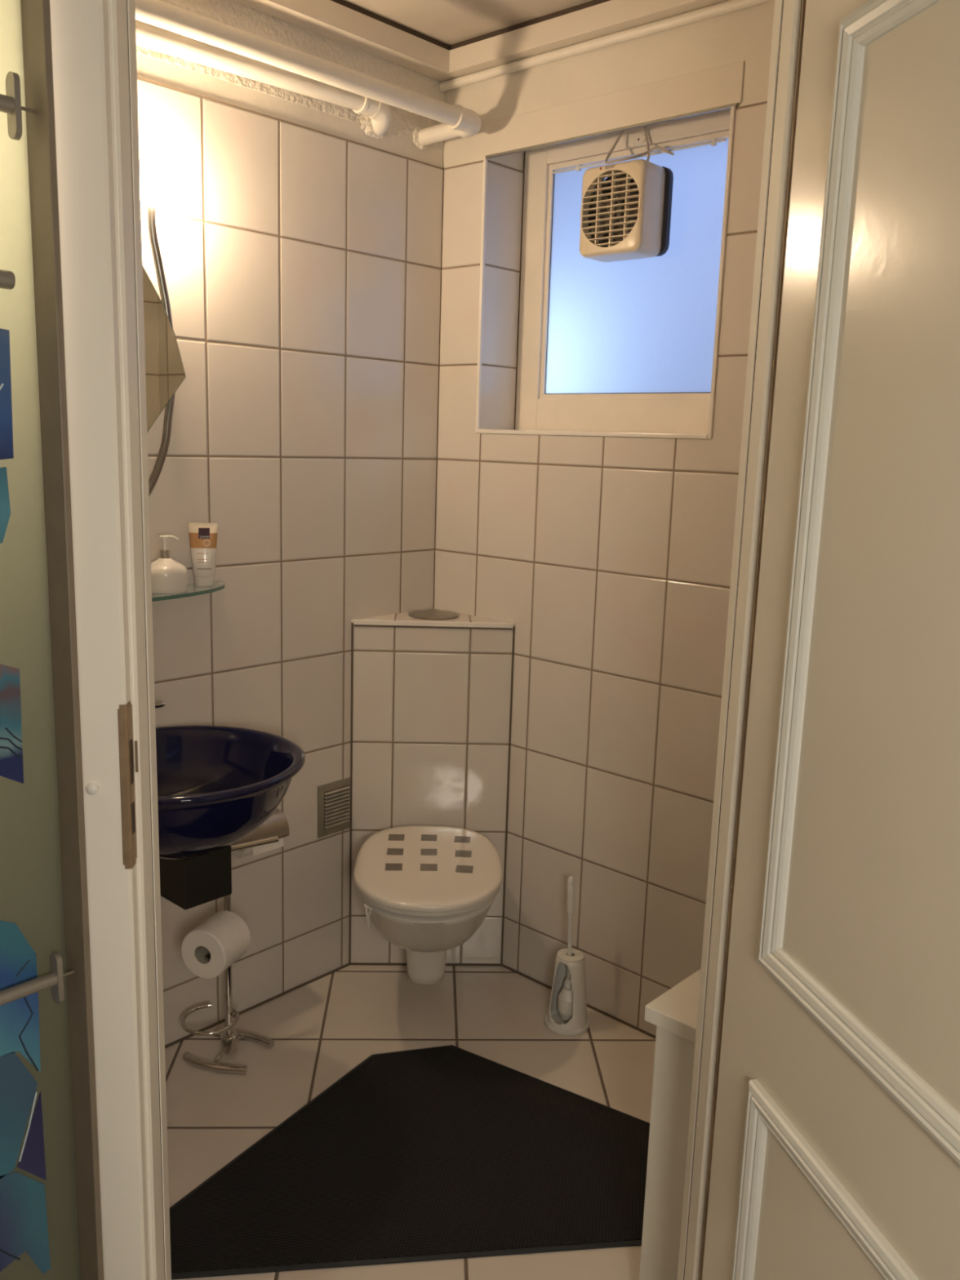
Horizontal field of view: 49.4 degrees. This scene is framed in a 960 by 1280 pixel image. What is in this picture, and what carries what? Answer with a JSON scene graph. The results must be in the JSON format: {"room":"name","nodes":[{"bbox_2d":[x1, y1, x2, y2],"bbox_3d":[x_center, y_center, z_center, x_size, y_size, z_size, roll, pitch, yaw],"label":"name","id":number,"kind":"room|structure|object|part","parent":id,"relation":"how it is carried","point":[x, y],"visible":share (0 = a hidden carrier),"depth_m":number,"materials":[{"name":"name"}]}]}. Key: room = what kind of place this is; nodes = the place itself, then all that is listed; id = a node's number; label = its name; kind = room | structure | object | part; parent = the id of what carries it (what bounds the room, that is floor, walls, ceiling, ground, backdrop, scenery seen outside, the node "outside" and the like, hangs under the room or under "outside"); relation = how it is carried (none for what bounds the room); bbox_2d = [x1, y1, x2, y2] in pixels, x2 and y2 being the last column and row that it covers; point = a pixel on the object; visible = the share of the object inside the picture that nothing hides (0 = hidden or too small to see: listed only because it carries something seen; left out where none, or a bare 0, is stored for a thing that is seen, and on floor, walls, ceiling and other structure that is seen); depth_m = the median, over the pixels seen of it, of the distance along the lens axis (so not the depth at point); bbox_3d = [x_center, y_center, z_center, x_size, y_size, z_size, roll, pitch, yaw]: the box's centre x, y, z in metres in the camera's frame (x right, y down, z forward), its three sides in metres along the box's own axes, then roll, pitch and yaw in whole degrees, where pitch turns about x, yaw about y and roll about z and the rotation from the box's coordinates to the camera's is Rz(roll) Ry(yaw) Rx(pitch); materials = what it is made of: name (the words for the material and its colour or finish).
{"room":"bathroom","nodes":[
{"label":"bathroom","id":0,"kind":"room"},
{"bbox_2d":[135,0,444,1044],"bbox_3d":[-0.792,-0.245,2.274,0.120,2.520,1.850,11,14,41],"label":"wall","id":1,"kind":"structure","parent":0,"point":[300,247],"depth_m":2.52,"materials":[{"name":"tile"}]},
{"bbox_2d":[139,172,174,496],"bbox_3d":[-0.710,-0.561,2.132,0.092,0.755,0.216,11,14,41],"label":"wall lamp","id":2,"kind":"object","parent":1,"relation":"attached to","point":[153,188],"visible":0.57,"depth_m":2.13,"materials":[{"name":"metal"}]},
{"bbox_3d":[-0.658,-0.903,2.092,0.064,0.064,0.064,11,14,41],"label":"opal globe","id":3,"kind":"part","parent":2,"relation":"part of","materials":[{"name":"white glass"}]},
{"bbox_2d":[155,702,165,707],"bbox_3d":[-0.719,0.149,2.209,0.189,0.067,0.116,11,14,41],"label":"tap","id":4,"kind":"object","parent":1,"relation":"attached to","point":[157,704],"visible":0.07,"depth_m":2.23,"materials":[{"name":"silver metal"}]},
{"bbox_2d":[142,264,186,432],"bbox_3d":[-0.756,-0.585,2.071,0.099,0.524,0.332,11,14,41],"label":"mirror","id":5,"kind":"object","parent":1,"relation":"attached to","point":[165,373],"visible":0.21,"depth_m":2.12,"materials":[{"name":"clear glass"}]},
{"bbox_2d":[151,581,225,601],"bbox_3d":[-0.745,-0.089,2.167,0.136,0.024,0.570,11,14,41],"label":"glass shelf","id":6,"kind":"object","parent":1,"relation":"attached to","point":[193,590],"visible":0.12,"depth_m":2.25,"materials":[{"name":"clear glass"}]},
{"bbox_2d":[151,535,187,594],"bbox_3d":[-0.672,-0.164,2.228,0.092,0.120,0.092,11,14,41],"label":"soap dispenser","id":7,"kind":"object","parent":6,"relation":"on","point":[168,575],"visible":0.94,"depth_m":2.20,"materials":[{"name":"white plastic"}]},
{"bbox_2d":[188,522,217,586],"bbox_3d":[-0.615,-0.191,2.324,0.044,0.140,0.050,11,14,41],"label":"tube","id":8,"kind":"object","parent":6,"relation":"on","point":[202,535],"visible":1,"depth_m":2.31,"materials":[{"name":"white plastic"}]},
{"bbox_2d":[155,725,305,910],"bbox_3d":[-0.613,0.385,2.140,0.507,0.304,0.496,11,14,41],"label":"sink","id":9,"kind":"object","parent":1,"relation":"attached to","point":[217,785],"visible":0.64,"depth_m":2.14,"materials":[{"name":"blue ceramic"}]},
{"bbox_2d":[231,808,289,857],"bbox_3d":[-0.551,0.462,2.537,0.099,0.112,0.160,11,14,41],"label":"paper holder","id":10,"kind":"object","parent":1,"relation":"attached to","point":[277,824],"visible":0.3,"depth_m":2.52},
{"bbox_2d":[135,20,391,139],"bbox_3d":[-0.735,-1.183,2.001,0.071,0.088,1.550,11,14,41],"label":"pipe","id":11,"kind":"object","parent":1,"relation":"attached to","point":[375,117],"visible":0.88,"depth_m":2.25,"materials":[{"name":"metal"}]},
{"bbox_2d":[134,0,481,150],"bbox_3d":[-0.623,-1.171,2.001,0.217,0.058,1.697,11,14,41],"label":"pipe","id":12,"kind":"object","parent":1,"relation":"attached to","point":[457,121],"visible":1,"depth_m":2.17,"materials":[{"name":"metal"}]},
{"bbox_2d":[317,777,350,838],"bbox_3d":[-0.388,0.448,2.783,0.010,0.143,0.108,11,14,41],"label":"air vent","id":13,"kind":"object","parent":1,"relation":"in","point":[333,797],"visible":1,"depth_m":2.78,"materials":[{"name":"metal"}]},
{"bbox_2d":[231,0,448,77],"bbox_3d":[-0.673,-1.354,2.017,0.062,0.052,1.698,11,14,41],"label":"trim","id":14,"kind":"structure","parent":1,"relation":"attached to","point":[329,19],"depth_m":2.42,"materials":[{"name":"paint"}]},
{"bbox_2d":[164,622,655,1048],"bbox_3d":[-0.180,0.523,2.359,2.385,0.976,0.990,1,11,-5],"label":"trim","id":15,"kind":"structure","parent":1,"relation":"attached to","point":[501,964],"depth_m":2.81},
{"bbox_2d":[330,0,610,50],"bbox_3d":[-0.080,-1.273,1.517,1.620,0.014,1.750,11,14,41],"label":"trim","id":16,"kind":"structure","parent":1,"relation":"attached to","point":[593,2],"depth_m":2.46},
{"bbox_2d":[164,964,655,1279],"bbox_3d":[-0.146,1.353,0.838,3.400,0.080,3.550,11,14,41],"label":"floor","id":17,"kind":"structure","parent":0,"point":[323,1028],"depth_m":2.48,"materials":[{"name":"tile"}]},
{"bbox_2d":[0,0,103,1279],"bbox_3d":[-0.798,0.199,0.800,0.056,2.160,1.008,11,14,41],"label":"glass wall","id":18,"kind":"structure","parent":17,"relation":"on","point":[43,878],"depth_m":1.14,"materials":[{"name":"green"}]},
{"bbox_2d":[0,466,10,543],"bbox_3d":[-0.527,-0.121,1.057,0.001,0.108,0.104,11,14,41],"label":"postcard","id":19,"kind":"object","parent":18,"relation":"attached to","point":[5,509],"visible":1,"depth_m":1.09},
{"bbox_2d":[0,328,13,459],"bbox_3d":[-0.520,-0.245,1.036,0.002,0.151,0.112,11,14,41],"label":"postcard","id":20,"kind":"object","parent":18,"relation":"attached to","point":[6,406],"visible":1,"depth_m":1.07},
{"bbox_2d":[0,269,15,289],"bbox_3d":[-0.540,-0.346,0.967,0.032,0.018,0.208,11,14,41],"label":"metal rail","id":21,"kind":"object","parent":18,"relation":"attached to","point":[7,279],"visible":1,"depth_m":1.03,"materials":[{"name":"silver metal"}]},
{"bbox_2d":[0,664,23,783],"bbox_3d":[-0.533,0.080,1.095,0.002,0.171,0.104,11,14,41],"label":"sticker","id":22,"kind":"object","parent":18,"relation":"attached to","point":[11,726],"visible":1,"depth_m":1.13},
{"bbox_2d":[0,71,35,140],"bbox_3d":[-0.777,-0.466,0.673,0.019,0.061,0.993,11,14,41],"label":"metal rail","id":23,"kind":"object","parent":18,"relation":"attached to","point":[11,103],"visible":1,"depth_m":1.01,"materials":[{"name":"silver metal"}]},
{"bbox_2d":[0,1052,37,1177],"bbox_3d":[-0.549,0.549,1.183,0.002,0.165,0.100,11,14,41],"label":"decal","id":24,"kind":"object","parent":18,"relation":"attached to","point":[18,1087],"visible":1,"depth_m":1.20},
{"bbox_2d":[0,920,40,1072],"bbox_3d":[-0.542,0.403,1.157,0.002,0.218,0.106,11,14,41],"label":"decal","id":25,"kind":"object","parent":18,"relation":"attached to","point":[19,1018],"visible":0.91,"depth_m":1.18},
{"bbox_2d":[0,1172,50,1274],"bbox_3d":[-0.552,0.685,1.210,0.002,0.172,0.104,11,14,41],"label":"decal","id":26,"kind":"object","parent":18,"relation":"attached to","point":[23,1208],"visible":1,"depth_m":1.23},
{"bbox_2d":[17,1091,46,1180],"bbox_3d":[-0.525,0.587,1.219,0.001,0.118,0.033,11,14,41],"label":"decal","id":27,"kind":"object","parent":18,"relation":"attached to","point":[33,1158],"visible":1,"depth_m":1.22},
{"bbox_2d":[0,951,74,1005],"bbox_3d":[-0.805,0.443,0.847,0.019,0.061,0.993,11,14,41],"label":"metal rail","id":28,"kind":"object","parent":18,"relation":"attached to","point":[54,980],"visible":1,"depth_m":1.18,"materials":[{"name":"silver metal"}]},
{"bbox_2d":[180,835,278,1075],"bbox_3d":[-0.607,0.733,2.400,0.182,0.522,0.289,5,11,19],"label":"stand","id":29,"kind":"object","parent":17,"relation":"on","point":[230,1037],"visible":0.88,"depth_m":2.44,"materials":[{"name":"silver metal"}]},
{"bbox_3d":[-0.565,0.661,2.322,0.043,0.009,0.197,2,11,1],"label":"roll arm","id":30,"kind":"part","parent":29,"relation":"part of","materials":[{"name":"silver metal"}]},
{"bbox_2d":[181,911,250,978],"bbox_3d":[-0.571,0.659,2.262,0.110,0.110,0.105,5,11,18],"label":"toilet roll","id":31,"kind":"object","parent":29,"relation":"hanging from","point":[224,935],"visible":1,"depth_m":2.22,"materials":[{"name":"paper"}]},
{"bbox_3d":[-0.530,0.473,2.419,0.131,0.015,0.016,-6,13,-35],"label":"arm","id":32,"kind":"part","parent":29,"relation":"part of","materials":[{"name":"silver metal"}]},
{"bbox_2d":[168,1044,649,1279],"bbox_3d":[-0.098,1.048,2.205,1.318,0.008,0.669,0,11,-8],"label":"floor mat","id":33,"kind":"object","parent":17,"relation":"on","point":[451,1152],"visible":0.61,"depth_m":2.07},
{"bbox_2d":[544,948,589,1035],"bbox_3d":[0.224,0.882,2.637,0.113,0.192,0.113,11,14,41],"label":"toilet brush holder","id":34,"kind":"object","parent":17,"relation":"on","point":[579,1024],"visible":0.94,"depth_m":2.61,"materials":[{"name":"white plastic"}]},
{"bbox_2d":[557,876,574,1020],"bbox_3d":[0.228,0.775,2.617,0.052,0.386,0.052,11,14,41],"label":"toilet brush","id":35,"kind":"object","parent":34,"relation":"in","point":[565,1002],"visible":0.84,"depth_m":2.62,"materials":[{"name":"white plastic"}]},
{"bbox_3d":[0.228,0.772,2.616,0.028,0.207,0.028,11,14,41],"label":"stem","id":36,"kind":"part","parent":35,"relation":"part of","materials":[{"name":"white plastic"}]},
{"bbox_3d":[0.222,0.970,2.654,0.113,0.012,0.113,11,14,41],"label":"dish","id":37,"kind":"part","parent":34,"relation":"part of","materials":[{"name":"white plastic"}]},
{"bbox_2d":[639,968,701,1279],"bbox_3d":[0.492,0.860,1.762,0.282,0.580,0.405,11,14,41],"label":"base cabinet","id":38,"kind":"object","parent":17,"relation":"on","point":[673,1013],"visible":0.11,"depth_m":1.67,"materials":[{"name":"white wood"}]},
{"bbox_2d":[351,624,512,964],"bbox_3d":[-0.137,0.441,2.840,0.302,0.980,0.302,11,14,41],"label":"wall","id":39,"kind":"structure","parent":0,"point":[431,706],"depth_m":2.81,"materials":[{"name":"tile"}]},
{"bbox_2d":[353,826,502,984],"bbox_3d":[-0.132,0.722,2.623,0.361,0.373,0.529,1,11,-3],"label":"toilet","id":40,"kind":"object","parent":39,"relation":"attached to","point":[428,890],"visible":1,"depth_m":2.48,"materials":[{"name":"ceramic"}]},
{"bbox_2d":[364,903,373,928],"bbox_3d":[-0.259,0.639,2.409,0.027,0.053,0.009,11,14,41],"label":"hook","id":41,"kind":"object","parent":40,"relation":"hanging from","point":[366,907],"visible":1,"depth_m":2.41,"materials":[{"name":"white plastic"}]},
{"bbox_3d":[-0.134,0.745,2.640,0.341,0.322,0.503,1,11,-3],"label":"bowl","id":42,"kind":"part","parent":40,"relation":"part of","materials":[{"name":"ceramic"}]},
{"bbox_3d":[-0.127,0.571,2.578,0.354,0.014,0.482,1,11,-3],"label":"seat","id":43,"kind":"part","parent":40,"relation":"part of","materials":[{"name":"white plastic"}]},
{"bbox_3d":[-0.126,0.553,2.574,0.361,0.021,0.496,1,11,-3],"label":"lid","id":44,"kind":"part","parent":40,"relation":"part of","materials":[{"name":"white plastic"}]},
{"bbox_2d":[351,608,515,626],"bbox_3d":[-0.122,-0.044,2.745,0.306,0.010,0.306,11,14,41],"label":"corner shelf","id":45,"kind":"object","parent":39,"relation":"on","point":[404,616],"depth_m":2.77,"materials":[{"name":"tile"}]},
{"bbox_2d":[408,608,459,619],"bbox_3d":[-0.126,-0.076,2.832,0.139,0.018,0.139,11,14,41],"label":"dish","id":46,"kind":"object","parent":45,"relation":"on","point":[429,614],"visible":1,"depth_m":2.80,"materials":[{"name":"white ceramic"}]},
{"bbox_2d":[353,619,512,628],"bbox_3d":[-0.122,-0.042,2.745,0.418,0.013,0.004,1,11,-3],"label":"trim","id":47,"kind":"structure","parent":39,"relation":"attached to","point":[362,622],"depth_m":2.74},
{"bbox_2d":[343,0,591,45],"bbox_3d":[-0.079,-1.310,1.510,1.620,0.060,1.750,11,14,41],"label":"ceiling","id":48,"kind":"structure","parent":0,"point":[449,22],"depth_m":2.42,"materials":[{"name":"white paint"}]},
{"bbox_2d":[434,0,774,1035],"bbox_3d":[0.568,-0.244,2.491,1.840,2.520,0.300,11,14,41],"label":"wall","id":49,"kind":"structure","parent":0,"point":[609,559],"depth_m":2.58,"materials":[{"name":"tile"}]},
{"bbox_2d":[433,168,444,608],"bbox_3d":[-0.113,-0.664,2.846,0.002,1.168,0.002,11,14,41],"label":"trim","id":50,"kind":"structure","parent":49,"relation":"attached to","point":[443,168],"depth_m":2.84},
{"bbox_2d":[480,160,523,430],"bbox_3d":[0.312,-0.841,2.528,0.697,0.674,0.143,11,14,41],"label":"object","id":51,"kind":"structure","parent":49,"relation":"attached to","point":[504,183],"depth_m":2.75,"materials":[{"name":"tile"}]},
{"bbox_2d":[432,0,728,81],"bbox_3d":[0.492,-1.341,2.142,1.620,0.052,0.052,11,14,41],"label":"trim","id":52,"kind":"structure","parent":49,"relation":"attached to","point":[611,16],"depth_m":2.38,"materials":[{"name":"paint"}]},
{"bbox_2d":[475,106,736,439],"bbox_3d":[0.262,-0.831,2.474,0.710,0.684,0.010,11,14,41],"label":"trim","id":53,"kind":"structure","parent":49,"relation":"attached to","point":[621,434],"depth_m":2.44,"materials":[{"name":"white plastic"}]},
{"bbox_2d":[439,0,774,91],"bbox_3d":[0.500,-1.306,2.159,1.620,0.022,0.022,11,14,41],"label":"conduit pipe","id":54,"kind":"object","parent":49,"relation":"attached to","point":[731,6],"visible":1,"depth_m":2.34,"materials":[{"name":"white plastic"}]},
{"bbox_2d":[483,61,744,159],"bbox_3d":[0.284,-1.211,2.406,0.723,0.080,0.022,11,14,41],"label":"trim","id":55,"kind":"structure","parent":49,"relation":"attached to","point":[721,86],"depth_m":2.36,"materials":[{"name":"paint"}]},
{"bbox_2d":[514,108,730,434],"bbox_3d":[0.378,-0.891,2.591,0.695,0.748,0.057,11,14,41],"label":"window","id":56,"kind":"structure","parent":49,"relation":"in","point":[625,346],"depth_m":2.61,"materials":[{"name":"paint"}]},
{"bbox_2d":[579,159,673,262],"bbox_3d":[0.348,-1.030,2.514,0.195,0.206,0.106,11,14,41],"label":"fan","id":57,"kind":"object","parent":56,"relation":"attached to","point":[625,215],"visible":1,"depth_m":2.48,"materials":[{"name":"white plastic"}]},
{"bbox_2d":[604,125,674,164],"bbox_3d":[0.374,-1.185,2.458,0.159,0.120,0.078,9,13,35],"label":"power cable","id":58,"kind":"object","parent":57,"relation":"attached to","point":[649,150],"visible":0.86,"depth_m":2.46,"materials":[{"name":"white plastic"}]},
{"bbox_3d":[0.376,-0.900,2.586,0.519,0.572,0.005,11,14,41],"label":"pane","id":59,"kind":"part","parent":56,"relation":"part of","materials":[{"name":"blue"}]},
{"bbox_2d":[551,137,726,173],"bbox_3d":[0.371,-1.167,2.525,0.500,0.015,0.009,11,14,41],"label":"curtain rod","id":60,"kind":"object","parent":56,"relation":"attached to","point":[713,142],"visible":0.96,"depth_m":2.47,"materials":[{"name":"white plastic"}]},
{"bbox_3d":[0.381,-1.200,2.502,0.039,0.026,0.003,11,14,41],"label":"screw plate","id":61,"kind":"part","parent":56,"relation":"part of","materials":[{"name":"paint"}]},
{"bbox_3d":[0.427,-0.014,1.262,1.856,2.520,1.856,11,14,41],"label":"wall","id":62,"kind":"structure","parent":0,"visible":0},
{"bbox_2d":[49,0,806,1279],"bbox_3d":[-0.042,0.183,1.273,0.887,2.060,0.111,1,11,-3],"label":"door frame","id":63,"kind":"structure","parent":62,"relation":"attached to","point":[94,42],"depth_m":1.20,"materials":[{"name":"white wood"}]},
{"bbox_3d":[-0.407,0.169,1.213,0.009,0.198,0.025,5,11,18],"label":"strike plate","id":64,"kind":"part","parent":63,"relation":"part of","materials":[{"name":"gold metal"}]},
{"bbox_2d":[702,0,959,1279],"bbox_3d":[0.381,0.305,0.882,0.100,1.977,0.777,-1,11,-13],"label":"door","id":65,"kind":"structure","parent":62,"relation":"in","point":[836,1153],"depth_m":0.99,"materials":[{"name":"paint"}]},
{"bbox_3d":[0.370,0.860,0.978,0.013,0.608,0.586,-1,11,-13],"label":"moulding","id":66,"kind":"part","parent":65,"relation":"part of","materials":[{"name":"white wood"}]}
]}

